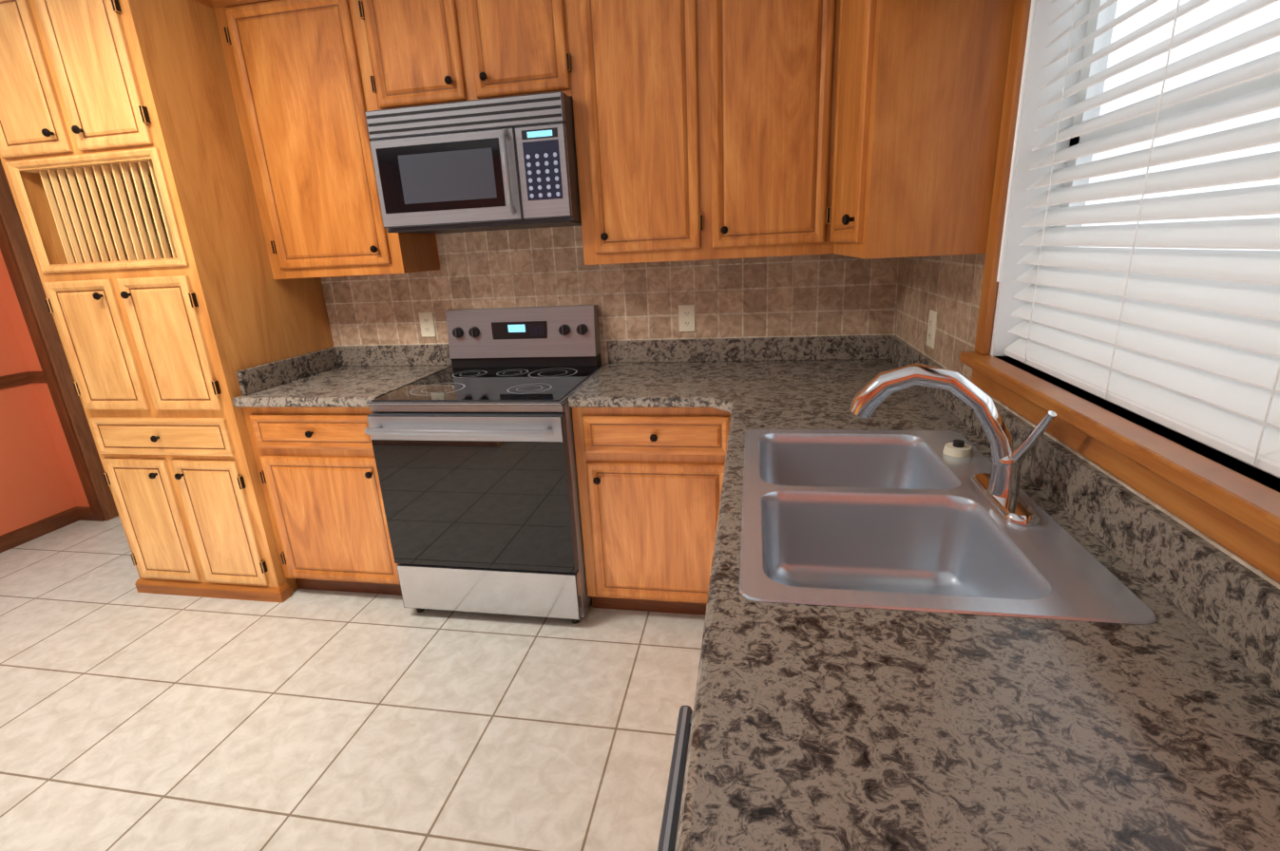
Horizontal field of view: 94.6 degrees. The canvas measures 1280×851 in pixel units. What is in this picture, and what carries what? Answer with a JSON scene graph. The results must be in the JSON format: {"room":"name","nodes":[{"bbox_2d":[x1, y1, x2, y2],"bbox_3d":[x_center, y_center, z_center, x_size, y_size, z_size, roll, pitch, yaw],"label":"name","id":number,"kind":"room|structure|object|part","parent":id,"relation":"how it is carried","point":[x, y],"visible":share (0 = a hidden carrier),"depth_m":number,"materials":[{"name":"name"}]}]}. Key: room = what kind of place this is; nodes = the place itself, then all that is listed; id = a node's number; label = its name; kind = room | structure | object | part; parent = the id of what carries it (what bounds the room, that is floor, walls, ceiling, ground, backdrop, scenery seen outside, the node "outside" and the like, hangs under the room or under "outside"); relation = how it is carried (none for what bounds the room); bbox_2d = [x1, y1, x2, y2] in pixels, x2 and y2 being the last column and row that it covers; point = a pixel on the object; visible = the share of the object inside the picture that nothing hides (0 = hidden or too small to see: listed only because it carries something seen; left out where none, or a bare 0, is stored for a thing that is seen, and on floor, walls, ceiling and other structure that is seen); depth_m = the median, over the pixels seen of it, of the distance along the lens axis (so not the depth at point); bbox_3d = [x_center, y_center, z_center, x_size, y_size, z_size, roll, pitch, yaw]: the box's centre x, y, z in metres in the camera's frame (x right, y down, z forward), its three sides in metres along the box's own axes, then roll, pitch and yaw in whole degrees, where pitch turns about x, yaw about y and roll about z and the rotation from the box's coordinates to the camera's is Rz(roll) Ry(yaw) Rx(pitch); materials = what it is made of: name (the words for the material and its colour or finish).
{"room":"kitchen","nodes":[
{"label":"kitchen","id":0,"kind":"room"},
{"bbox_2d":[0,293,76,535],"bbox_3d":[-3.959,0.138,0.882,0.120,2.440,5.020,0,17,11],"label":"wall","id":1,"kind":"structure","parent":0,"point":[34,487],"depth_m":3.30,"materials":[{"name":"orange paint"}]},
{"bbox_2d":[0,371,46,389],"bbox_3d":[-3.448,-0.150,2.927,0.124,0.067,0.828,0,17,11],"label":"trim","id":2,"kind":"structure","parent":1,"relation":"attached to","point":[17,379],"depth_m":3.27,"materials":[{"name":"brown wood"}]},
{"bbox_2d":[0,506,94,553],"bbox_3d":[-3.408,0.649,3.169,0.124,0.085,0.828,0,17,11],"label":"baseboard","id":3,"kind":"structure","parent":1,"relation":"attached to","point":[33,531],"depth_m":3.39,"materials":[{"name":"brown wood"}]},
{"bbox_2d":[0,233,440,507],"bbox_3d":[-1.178,-0.601,2.859,4.845,2.440,0.120,0,17,11],"label":"wall","id":4,"kind":"structure","parent":0,"point":[32,364],"depth_m":3.34,"materials":[{"name":"orange paint"}]},
{"bbox_2d":[0,158,118,521],"bbox_3d":[-2.844,-0.451,3.217,0.952,2.106,0.140,0,17,11],"label":"door frame","id":5,"kind":"structure","parent":4,"relation":"attached to","point":[29,290],"depth_m":3.26,"materials":[{"name":"brown wood"}]},
{"bbox_2d":[213,0,439,279],"bbox_3d":[-1.277,-1.159,2.454,0.620,1.034,0.345,0,17,11],"label":"upper cabinet","id":6,"kind":"object","parent":4,"relation":"attached to","point":[299,74],"visible":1,"depth_m":2.32,"materials":[{"name":"brown wood"}]},
{"bbox_2d":[358,0,572,110],"bbox_3d":[-0.607,-1.435,2.240,0.774,0.447,0.345,0,17,11],"label":"upper cabinet","id":7,"kind":"object","parent":4,"relation":"attached to","point":[424,52],"visible":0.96,"depth_m":2.12,"materials":[{"name":"brown wood"}]},
{"bbox_2d":[364,91,581,233],"bbox_3d":[-0.595,-0.996,2.317,0.752,0.424,0.442,0,17,11],"label":"microwave","id":8,"kind":"object","parent":7,"relation":"attached to","point":[493,164],"visible":1,"depth_m":2.14,"materials":[{"name":"grey metal"}]},
{"bbox_2d":[320,226,899,366],"bbox_3d":[-0.233,-0.481,2.650,2.609,0.840,0.006,0,17,11],"label":"tile backsplash","id":9,"kind":"structure","parent":4,"relation":"attached to","point":[830,295],"depth_m":2.58,"materials":[{"name":"beige tile"}]},
{"bbox_2d":[418,311,436,337],"bbox_3d":[-1.006,-0.476,2.790,0.072,0.116,0.008,0,17,11],"label":"outlet","id":10,"kind":"object","parent":9,"relation":"attached to","point":[427,324],"visible":1,"depth_m":2.79,"materials":[{"name":"beige plastic"}]},
{"bbox_2d":[678,305,695,332],"bbox_3d":[0.204,-0.465,2.563,0.072,0.116,0.008,0,17,11],"label":"outlet","id":11,"kind":"object","parent":9,"relation":"attached to","point":[686,317],"visible":1,"depth_m":2.56,"materials":[{"name":"beige plastic"}]},
{"bbox_2d":[565,0,840,265],"bbox_3d":[0.381,-1.148,2.142,1.218,1.034,0.345,0,17,11],"label":"upper cabinet","id":12,"kind":"object","parent":4,"relation":"attached to","point":[704,129],"visible":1,"depth_m":2.06,"materials":[{"name":"brown wood"}]},
{"bbox_2d":[0,515,705,850],"bbox_3d":[-1.541,1.358,0.835,4.785,0.100,5.080,0,17,11],"label":"floor","id":13,"kind":"structure","parent":0,"point":[131,719],"depth_m":1.92,"materials":[{"name":"beige tile"}]},
{"bbox_2d":[0,0,334,603],"bbox_3d":[-1.943,-0.462,2.609,0.767,2.392,0.700,0,17,11],"label":"pantry cabinet","id":14,"kind":"object","parent":13,"relation":"on","point":[173,305],"visible":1,"depth_m":2.30,"materials":[{"name":"brown wood"}]},
{"bbox_2d":[242,407,401,595],"bbox_3d":[-1.234,0.259,2.721,0.624,0.880,0.660,0,17,11],"label":"base cabinet","id":15,"kind":"object","parent":13,"relation":"on","point":[318,477],"visible":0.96,"depth_m":2.43,"materials":[{"name":"brown wood"}]},
{"bbox_2d":[232,343,452,407],"bbox_3d":[-1.257,-0.230,2.580,0.625,0.138,0.645,0,17,11],"label":"countertop","id":16,"kind":"structure","parent":15,"relation":"on","point":[353,376],"depth_m":2.60,"materials":[{"name":"stone"}]},
{"bbox_2d":[364,305,603,624],"bbox_3d":[-0.570,0.138,2.491,0.754,1.180,0.762,0,17,11],"label":"range","id":17,"kind":"object","parent":13,"relation":"on","point":[473,448],"visible":1,"depth_m":2.25,"materials":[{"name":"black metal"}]},
{"bbox_2d":[572,407,730,615],"bbox_3d":[0.124,0.268,2.465,0.610,0.880,0.660,0,17,11],"label":"base cabinet","id":18,"kind":"object","parent":13,"relation":"on","point":[649,482],"visible":0.69,"depth_m":2.17,"materials":[{"name":"brown wood"}]},
{"bbox_2d":[657,706,692,850],"bbox_3d":[0.351,0.803,0.662,0.664,0.878,0.600,0,17,11],"label":"dishwasher","id":19,"kind":"object","parent":13,"relation":"on","point":[668,834],"visible":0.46,"depth_m":0.76,"materials":[{"name":"grey metal"}]},
{"bbox_3d":[0.511,0.577,1.379,0.658,0.880,0.933,0,17,11],"label":"base cabinet","id":20,"kind":"object","parent":13,"relation":"on","visible":0},
{"bbox_2d":[568,338,739,407],"bbox_3d":[0.074,-0.210,2.294,0.570,0.138,0.719,0,17,11],"label":"countertop","id":21,"kind":"structure","parent":20,"relation":"on","point":[662,372],"depth_m":2.38,"materials":[{"name":"stone"}]},
{"bbox_2d":[675,334,1279,850],"bbox_3d":[0.500,0.076,1.275,0.648,0.138,2.648,0,17,11],"label":"countertop","id":22,"kind":"structure","parent":20,"relation":"on","point":[827,728],"depth_m":0.65,"materials":[{"name":"stone"}]},
{"bbox_2d":[738,429,1156,624],"bbox_3d":[0.486,0.205,1.213,0.542,0.216,0.822,0,17,11],"label":"double-bowl sink","id":23,"kind":"object","parent":22,"relation":"in","point":[905,520],"depth_m":1.18,"materials":[{"name":"metal"}]},
{"bbox_3d":[0.733,0.050,1.362,0.060,0.030,0.060,0,17,11],"label":"soap dispenser cap","id":24,"kind":"part","parent":23,"relation":"part of","materials":[{"name":"white plastic"}]},
{"bbox_2d":[848,362,1056,526],"bbox_3d":[0.564,0.018,1.107,0.312,0.256,0.220,0,17,11],"label":"kitchen faucet","id":25,"kind":"object","parent":22,"relation":"on","point":[998,488],"visible":1,"depth_m":1.09,"materials":[{"name":"silver metal"}]},
{"bbox_2d":[989,283,1279,491],"bbox_3d":[0.680,0.149,0.067,0.150,2.440,5.140,0,17,11],"label":"wall","id":26,"kind":"structure","parent":0,"point":[1068,389],"depth_m":0.91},
{"bbox_2d":[829,0,1014,258],"bbox_3d":[0.730,-1.014,1.640,0.345,1.034,0.648,0,17,11],"label":"upper cabinet","id":27,"kind":"object","parent":26,"relation":"attached to","point":[920,90],"visible":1,"depth_m":1.42,"materials":[{"name":"brown wood"}]},
{"bbox_2d":[894,253,1279,589],"bbox_3d":[0.808,-0.106,1.158,0.006,0.448,2.644,0,17,11],"label":"tile backsplash","id":28,"kind":"structure","parent":26,"relation":"attached to","point":[947,289],"depth_m":1.76,"materials":[{"name":"beige tile"}]},
{"bbox_2d":[926,309,937,348],"bbox_3d":[0.944,-0.313,1.916,0.008,0.116,0.072,0,17,11],"label":"outlet","id":29,"kind":"object","parent":28,"relation":"attached to","point":[931,329],"visible":1,"depth_m":1.90,"materials":[{"name":"beige plastic"}]},
{"bbox_2d":[959,0,1279,583],"bbox_3d":[0.809,-0.479,0.869,0.202,1.101,1.077,0,17,11],"label":"window","id":30,"kind":"structure","parent":26,"relation":"in","point":[1232,511],"depth_m":1.19,"materials":[{"name":"brown wood"}]},
{"bbox_2d":[996,0,1279,478],"bbox_3d":[0.759,-0.491,0.882,0.145,0.943,0.974,0,17,11],"label":"window blinds","id":31,"kind":"object","parent":30,"relation":"attached to","point":[1185,342],"visible":1,"depth_m":0.90,"materials":[{"name":"white plastic"}]},
{"bbox_3d":[-1.688,-1.080,0.134,4.845,0.100,5.140,0,17,11],"label":"ceiling","id":32,"kind":"structure","parent":0,"visible":0},
{"bbox_2d":[192,0,213,6],"bbox_3d":[-1.650,-1.568,2.051,0.034,0.077,0.300,0,17,11],"label":"crown molding","id":33,"kind":"structure","parent":32,"relation":"attached to","point":[208,3],"depth_m":2.22,"materials":[{"name":"brown wood"}]},
{"bbox_2d":[209,0,272,9],"bbox_3d":[-0.522,-1.615,2.019,2.261,0.077,0.034,0,17,11],"label":"crown molding","id":34,"kind":"structure","parent":32,"relation":"attached to","point":[215,4],"depth_m":2.23,"materials":[{"name":"brown wood"}]}
]}

